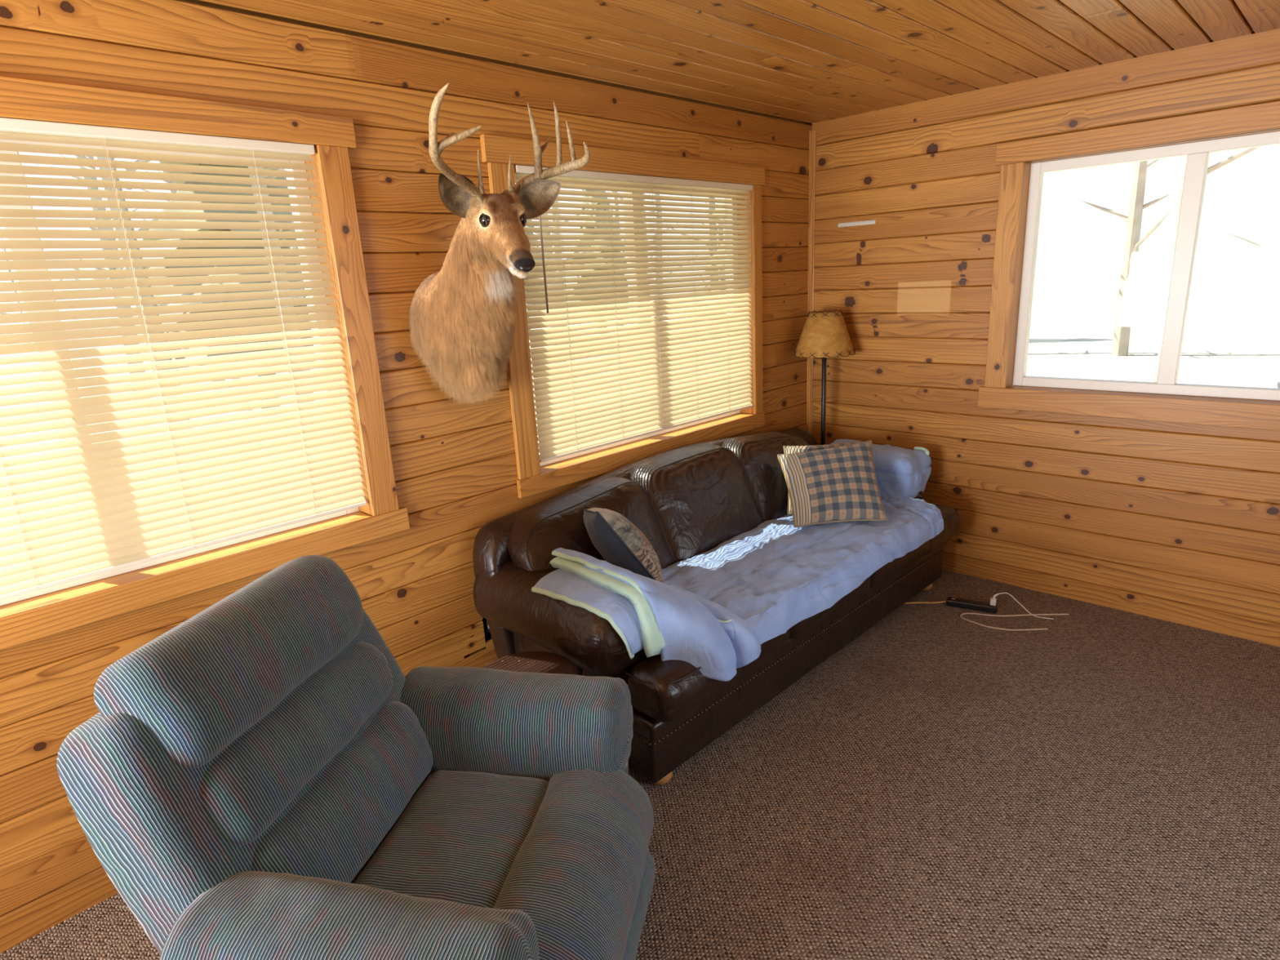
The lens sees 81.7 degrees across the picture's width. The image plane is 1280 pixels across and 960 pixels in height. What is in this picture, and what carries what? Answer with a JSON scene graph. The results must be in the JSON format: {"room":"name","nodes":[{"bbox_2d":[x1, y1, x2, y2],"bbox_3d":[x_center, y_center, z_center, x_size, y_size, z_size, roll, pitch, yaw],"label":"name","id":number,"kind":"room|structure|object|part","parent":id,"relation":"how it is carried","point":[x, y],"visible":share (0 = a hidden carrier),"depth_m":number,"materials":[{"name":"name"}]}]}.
{"room":"cabin living room","nodes":[
{"label":"cabin living room","id":0,"kind":"room"},
{"bbox_2d":[0,0,812,953],"bbox_3d":[-1.106,-0.121,2.348,0.022,2.433,6.100,12,21,43],"label":"wall","id":1,"kind":"structure","parent":0,"point":[455,466],"depth_m":2.49,"materials":[{"name":"brown wood"}]},
{"bbox_2d":[0,75,409,649],"bbox_3d":[-1.528,-0.294,1.940,0.174,1.354,1.753,12,21,43],"label":"window","id":2,"kind":"structure","parent":1,"relation":"in","point":[331,135],"depth_m":2.21,"materials":[{"name":"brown wood"}]},
{"bbox_3d":[-1.506,-0.892,1.722,0.024,0.088,1.751,12,21,43],"label":"head casing","id":3,"kind":"part","parent":2,"relation":"part of","materials":[{"name":"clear wood"}]},
{"bbox_2d":[0,117,366,599],"bbox_3d":[-1.483,-0.302,1.897,0.042,1.142,1.477,12,21,43],"label":"blind","id":4,"kind":"object","parent":2,"relation":"attached to","point":[82,514],"visible":1,"depth_m":2.05,"materials":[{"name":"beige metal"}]},
{"bbox_3d":[-1.599,-0.258,1.785,0.025,1.116,0.008,12,21,43],"label":"ladder cord","id":5,"kind":"part","parent":4,"relation":"part of","materials":[{"name":"beige fabric"}]},
{"bbox_3d":[-1.343,-0.341,2.039,0.025,1.116,0.008,12,21,43],"label":"ladder cord","id":6,"kind":"part","parent":4,"relation":"part of","materials":[{"name":"beige fabric"}]},
{"bbox_3d":[-1.457,0.242,2.047,0.026,0.012,1.473,12,21,43],"label":"rail","id":7,"kind":"part","parent":4,"relation":"part of","materials":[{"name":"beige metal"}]},
{"bbox_3d":[-1.093,-0.421,2.286,0.025,1.116,0.008,12,21,43],"label":"ladder cord","id":8,"kind":"part","parent":4,"relation":"part of","materials":[{"name":"beige fabric"}]},
{"bbox_3d":[-1.505,0.289,2.110,0.150,0.019,1.497,12,21,43],"label":"sill","id":9,"kind":"part","parent":2,"relation":"part of","materials":[{"name":"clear wood"}]},
{"bbox_3d":[-0.922,-0.457,2.439,0.020,1.186,0.096,12,21,43],"label":"casing","id":10,"kind":"part","parent":2,"relation":"part of","materials":[{"name":"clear wood"}]},
{"bbox_2d":[481,617,491,641],"bbox_3d":[-0.625,0.573,3.034,0.050,0.162,0.077,12,21,43],"label":"wall socket","id":11,"kind":"object","parent":1,"relation":"attached to","point":[486,631],"visible":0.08,"depth_m":3.05,"materials":[{"name":"plastic"}]},
{"bbox_2d":[408,82,590,405],"bbox_3d":[-0.506,-0.760,2.378,0.611,0.809,0.571,12,21,43],"label":"deer mount","id":12,"kind":"object","parent":1,"relation":"attached to","point":[463,314],"visible":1,"depth_m":2.38,"materials":[{"name":"brown fur"}]},
{"bbox_2d":[480,133,764,498],"bbox_3d":[0.015,-0.782,3.469,0.174,1.361,1.738,12,21,43],"label":"window","id":13,"kind":"structure","parent":1,"relation":"in","point":[496,150],"depth_m":3.28,"materials":[{"name":"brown wood"}]},
{"bbox_3d":[-0.482,-0.588,2.877,0.019,1.192,0.107,12,21,43],"label":"casing","id":14,"kind":"part","parent":13,"relation":"part of","materials":[{"name":"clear wood"}]},
{"bbox_3d":[0.038,-1.383,3.251,0.024,0.091,1.738,12,21,43],"label":"head casing","id":15,"kind":"part","parent":13,"relation":"part of","materials":[{"name":"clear wood"}]},
{"bbox_3d":[-0.006,-0.787,3.514,0.061,1.192,1.516,12,21,43],"label":"frame","id":16,"kind":"part","parent":13,"relation":"part of","materials":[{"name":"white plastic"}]},
{"bbox_2d":[513,164,752,462],"bbox_3d":[0.078,-0.791,3.432,0.058,1.147,1.500,12,21,43],"label":"blind","id":17,"kind":"object","parent":13,"relation":"attached to","point":[579,408],"visible":0.91,"depth_m":3.34,"materials":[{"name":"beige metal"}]},
{"bbox_3d":[-0.303,-0.665,3.070,0.025,1.121,0.008,12,21,43],"label":"ladder cord","id":18,"kind":"part","parent":17,"relation":"part of","materials":[{"name":"beige fabric"}]},
{"bbox_3d":[-0.109,-0.728,3.262,0.025,1.121,0.008,12,21,43],"label":"ladder cord","id":19,"kind":"part","parent":17,"relation":"part of","materials":[{"name":"beige fabric"}]},
{"bbox_3d":[0.099,-0.246,3.589,0.026,0.012,1.496,12,21,43],"label":"rail","id":20,"kind":"part","parent":17,"relation":"part of","materials":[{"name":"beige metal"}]},
{"bbox_3d":[0.078,-0.788,3.447,0.025,1.121,0.008,12,21,43],"label":"ladder cord","id":21,"kind":"part","parent":17,"relation":"part of","materials":[{"name":"beige fabric"}]},
{"bbox_3d":[0.266,-0.848,3.632,0.025,1.121,0.008,12,21,43],"label":"ladder cord","id":22,"kind":"part","parent":17,"relation":"part of","materials":[{"name":"beige fabric"}]},
{"bbox_3d":[0.446,-0.906,3.811,0.025,1.121,0.008,12,21,43],"label":"ladder cord","id":23,"kind":"part","parent":17,"relation":"part of","materials":[{"name":"beige fabric"}]},
{"bbox_3d":[0.049,-0.198,3.650,0.150,0.019,1.516,12,21,43],"label":"sill","id":24,"kind":"part","parent":13,"relation":"part of","materials":[{"name":"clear wood"}]},
{"bbox_3d":[0.629,-0.946,3.976,0.020,1.192,0.069,12,21,43],"label":"casing","id":25,"kind":"part","parent":13,"relation":"part of","materials":[{"name":"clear wood"}]},
{"bbox_2d":[806,130,816,435],"bbox_3d":[1.016,-0.779,4.418,0.026,2.400,0.026,12,21,43],"label":"trim","id":26,"kind":"structure","parent":1,"relation":"attached to","point":[812,135],"depth_m":4.27,"materials":[{"name":"brown wood"}]},
{"bbox_2d":[0,568,1279,959],"bbox_3d":[0.671,1.405,1.049,4.750,0.001,6.100,12,21,43],"label":"floor","id":27,"kind":"structure","parent":0,"point":[1100,783],"depth_m":2.34,"materials":[{"name":"carpet"}]},
{"bbox_2d":[56,555,655,959],"bbox_3d":[-0.533,0.746,1.695,1.033,1.019,1.073,0,16,11],"label":"recliner","id":28,"kind":"object","parent":27,"relation":"on","point":[262,777],"visible":1,"depth_m":1.56,"materials":[{"name":"grey fabric"}]},
{"bbox_3d":[-0.501,0.886,1.308,0.656,0.281,0.275,0,16,11],"label":"arm","id":29,"kind":"part","parent":28,"relation":"part of"},
{"bbox_3d":[-0.437,0.926,1.724,0.374,0.204,0.574,0,16,11],"label":"seat","id":30,"kind":"part","parent":28,"relation":"part of","materials":[{"name":"grey fabric"}]},
{"bbox_3d":[-0.352,0.675,2.056,0.656,0.282,0.276,0,16,11],"label":"arm","id":31,"kind":"part","parent":28,"relation":"part of"},
{"bbox_3d":[-0.370,0.942,2.142,0.685,0.385,0.196,0,16,11],"label":"arm panel","id":32,"kind":"part","parent":28,"relation":"part of","materials":[{"name":"grey fabric"}]},
{"bbox_2d":[483,651,577,675],"bbox_3d":[-0.356,0.844,2.422,0.332,0.462,0.332,12,21,43],"label":"round stool","id":33,"kind":"object","parent":27,"relation":"on","point":[545,662],"visible":0.27,"depth_m":2.43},
{"bbox_2d":[472,426,960,785],"bbox_3d":[0.491,0.335,3.334,1.003,0.874,2.330,12,21,43],"label":"leather sofa","id":34,"kind":"object","parent":27,"relation":"on","point":[689,500],"visible":0.5,"depth_m":2.87,"materials":[{"name":"brown leather"}]},
{"bbox_3d":[-0.280,0.479,2.656,0.755,0.278,0.265,12,21,43],"label":"arm","id":35,"kind":"part","parent":34,"relation":"part of","materials":[{"name":"brown leather"}]},
{"bbox_3d":[-0.223,0.653,2.554,0.060,0.072,0.012,12,21,43],"label":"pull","id":36,"kind":"part","parent":34,"relation":"part of","materials":[{"name":"brown leather"}]},
{"bbox_3d":[-0.262,0.693,2.784,0.770,0.410,0.157,12,21,43],"label":"arm panel","id":37,"kind":"part","parent":34,"relation":"part of","materials":[{"name":"brown leather"}]},
{"bbox_2d":[507,475,674,570],"bbox_3d":[-0.193,0.252,2.963,0.336,0.393,0.683,12,21,43],"label":"cushion","id":38,"kind":"object","parent":34,"relation":"on","point":[534,532],"depth_m":2.91,"materials":[{"name":"brown leather"}]},
{"bbox_2d":[583,507,663,582],"bbox_3d":[-0.064,0.243,2.823,0.270,0.353,0.259,-7,16,-13],"label":"pillow","id":39,"kind":"object","parent":34,"relation":"on","point":[621,544],"visible":0.85,"depth_m":2.73,"materials":[{"name":"fabric"}]},
{"bbox_3d":[0.207,0.236,3.610,0.194,0.790,2.299,12,21,43],"label":"frame","id":40,"kind":"part","parent":34,"relation":"part of","materials":[{"name":"brown leather"}]},
{"bbox_2d":[630,443,763,563],"bbox_3d":[0.269,0.093,3.403,0.338,0.423,0.649,12,21,43],"label":"cushion","id":41,"kind":"object","parent":34,"relation":"on","point":[702,496],"depth_m":3.29,"materials":[{"name":"brown leather"}]},
{"bbox_2d":[627,629,790,722],"bbox_3d":[0.094,0.567,2.736,0.672,0.194,0.703,12,21,43],"label":"seat cushion","id":42,"kind":"object","parent":34,"relation":"on","point":[660,691],"depth_m":2.36,"materials":[{"name":"brown leather"}]},
{"bbox_2d":[531,439,943,680],"bbox_3d":[0.621,0.235,3.235,0.803,0.370,2.339,12,21,43],"label":"quilt","id":43,"kind":"object","parent":34,"relation":"on","point":[713,610],"visible":0.88,"depth_m":2.81,"materials":[{"name":"fabric"}]},
{"bbox_2d":[782,440,860,515],"bbox_3d":[0.921,-0.017,3.681,0.458,0.278,0.296,-4,15,-3],"label":"throw pillow","id":44,"kind":"object","parent":43,"relation":"on","point":[787,449],"visible":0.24,"depth_m":3.73,"materials":[{"name":"beige fabric"}]},
{"bbox_2d":[777,440,887,527],"bbox_3d":[0.919,0.015,3.508,0.469,0.319,0.322,-4,15,-2],"label":"throw pillow","id":45,"kind":"object","parent":43,"relation":"on","point":[838,484],"visible":1,"depth_m":3.44,"materials":[{"name":"fabric"}]},
{"bbox_2d":[721,431,809,521],"bbox_3d":[0.719,-0.040,3.836,0.340,0.406,0.647,12,21,43],"label":"cushion","id":46,"kind":"object","parent":34,"relation":"on","point":[757,454],"depth_m":3.63,"materials":[{"name":"brown leather"}]},
{"bbox_3d":[0.772,0.605,3.170,0.121,0.011,2.208,12,21,43],"label":"nailhead trim","id":47,"kind":"part","parent":34,"relation":"part of","materials":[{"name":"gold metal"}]},
{"bbox_3d":[0.780,0.561,3.157,0.124,0.072,2.228,12,21,43],"label":"rail","id":48,"kind":"part","parent":34,"relation":"part of","materials":[{"name":"brown leather"}]},
{"bbox_2d":[788,576,870,639],"bbox_3d":[0.553,0.421,3.179,0.670,0.192,0.598,12,21,43],"label":"seat cushion","id":49,"kind":"object","parent":34,"relation":"on","point":[806,624],"depth_m":2.91,"materials":[{"name":"brown leather"}]},
{"bbox_2d":[868,503,960,588],"bbox_3d":[1.094,0.252,3.698,0.672,0.194,0.931,12,21,43],"label":"seat cushion","id":50,"kind":"object","parent":34,"relation":"on","point":[951,517],"depth_m":3.51,"materials":[{"name":"brown leather"}]},
{"bbox_3d":[1.184,0.018,4.065,0.755,0.277,0.228,12,21,43],"label":"arm","id":51,"kind":"part","parent":34,"relation":"part of","materials":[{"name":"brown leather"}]},
{"bbox_2d":[793,310,855,444],"bbox_3d":[1.064,-0.249,4.305,0.342,1.433,0.341,12,21,43],"label":"floor lamp","id":52,"kind":"object","parent":27,"relation":"on","point":[824,334],"visible":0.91,"depth_m":4.05,"materials":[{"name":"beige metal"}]},
{"bbox_3d":[1.034,-0.823,4.148,0.336,0.235,0.336,12,21,43],"label":"lamp shade","id":53,"kind":"part","parent":52,"relation":"part of","materials":[{"name":"beige leather"}]},
{"bbox_2d":[903,596,997,613],"bbox_3d":[1.549,0.612,3.707,0.436,0.039,0.078,3,16,21],"label":"power strip","id":54,"kind":"object","parent":27,"relation":"on","point":[950,602],"visible":0.99,"depth_m":3.67,"materials":[{"name":"black plastic"}]},
{"bbox_3d":[1.440,0.616,3.745,0.212,0.021,0.017,-1,15,7],"label":"cord","id":55,"kind":"part","parent":54,"relation":"part of","materials":[{"name":"brown plastic"}]},
{"bbox_2d":[990,592,1053,619],"bbox_3d":[1.838,0.603,3.564,0.276,0.106,0.030,5,17,26],"label":"plug","id":56,"kind":"object","parent":54,"relation":"attached to","point":[993,600],"visible":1,"depth_m":3.59,"materials":[{"name":"white plastic"}]},
{"bbox_2d":[960,613,1069,631],"bbox_3d":[1.797,0.671,3.506,0.508,0.007,0.178,-1,15,7],"label":"cable loop","id":57,"kind":"object","parent":27,"relation":"on","point":[961,615],"visible":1,"depth_m":3.56,"materials":[{"name":"white plastic"}]},
{"bbox_2d":[199,0,1279,123],"bbox_3d":[0.549,-0.961,0.402,4.750,0.033,6.100,12,21,43],"label":"ceiling","id":58,"kind":"structure","parent":0,"point":[811,61],"depth_m":2.59,"materials":[{"name":"brown wood"}]},
{"bbox_2d":[812,28,1279,647],"bbox_3d":[2.730,-0.453,2.826,4.750,2.440,0.020,12,21,43],"label":"wall","id":59,"kind":"structure","parent":0,"point":[1171,522],"depth_m":3.66,"materials":[{"name":"brown wood"}]},
{"bbox_2d":[837,219,875,227],"bbox_3d":[1.185,-1.405,4.060,0.226,0.022,0.001,12,21,43],"label":"tape strip","id":60,"kind":"object","parent":59,"relation":"attached to","point":[864,222],"visible":1,"depth_m":4.06,"materials":[{"name":"white paper"}]},
{"bbox_2d":[977,100,1279,431],"bbox_3d":[2.318,-0.882,3.181,1.542,1.249,0.174,12,21,43],"label":"window","id":61,"kind":"structure","parent":59,"relation":"in","point":[1012,157],"depth_m":3.30,"materials":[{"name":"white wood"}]},
{"bbox_3d":[1.768,-0.973,3.600,0.100,1.050,0.020,12,21,43],"label":"casing","id":62,"kind":"part","parent":61,"relation":"part of","materials":[{"name":"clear wood"}]},
{"bbox_3d":[2.238,-1.421,2.977,1.540,0.095,0.024,12,21,43],"label":"head casing","id":63,"kind":"part","parent":61,"relation":"part of","materials":[{"name":"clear wood"}]},
{"bbox_3d":[2.353,-0.373,3.328,1.290,0.019,0.150,12,21,43],"label":"sill","id":64,"kind":"part","parent":61,"relation":"part of","materials":[{"name":"clear wood"}]},
{"label":"outside","id":65,"kind":"structure","parent":0,"visible":0},
{"bbox_2d":[0,293,1279,477],"bbox_3d":[1.098,0.805,4.871,80.000,0.001,80.000,12,21,43],"label":"ground","id":66,"kind":"structure","parent":65,"point":[1229,340],"depth_m":18.22,"materials":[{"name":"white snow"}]},
{"bbox_2d":[0,146,1279,431],"bbox_3d":[1.470,-7.047,13.895,37.236,10.459,29.428,12,21,43],"label":"tree line","id":67,"kind":"object","parent":66,"relation":"on","point":[1121,340],"visible":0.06,"depth_m":14.36,"materials":[{"name":"grey plant"}]}
]}

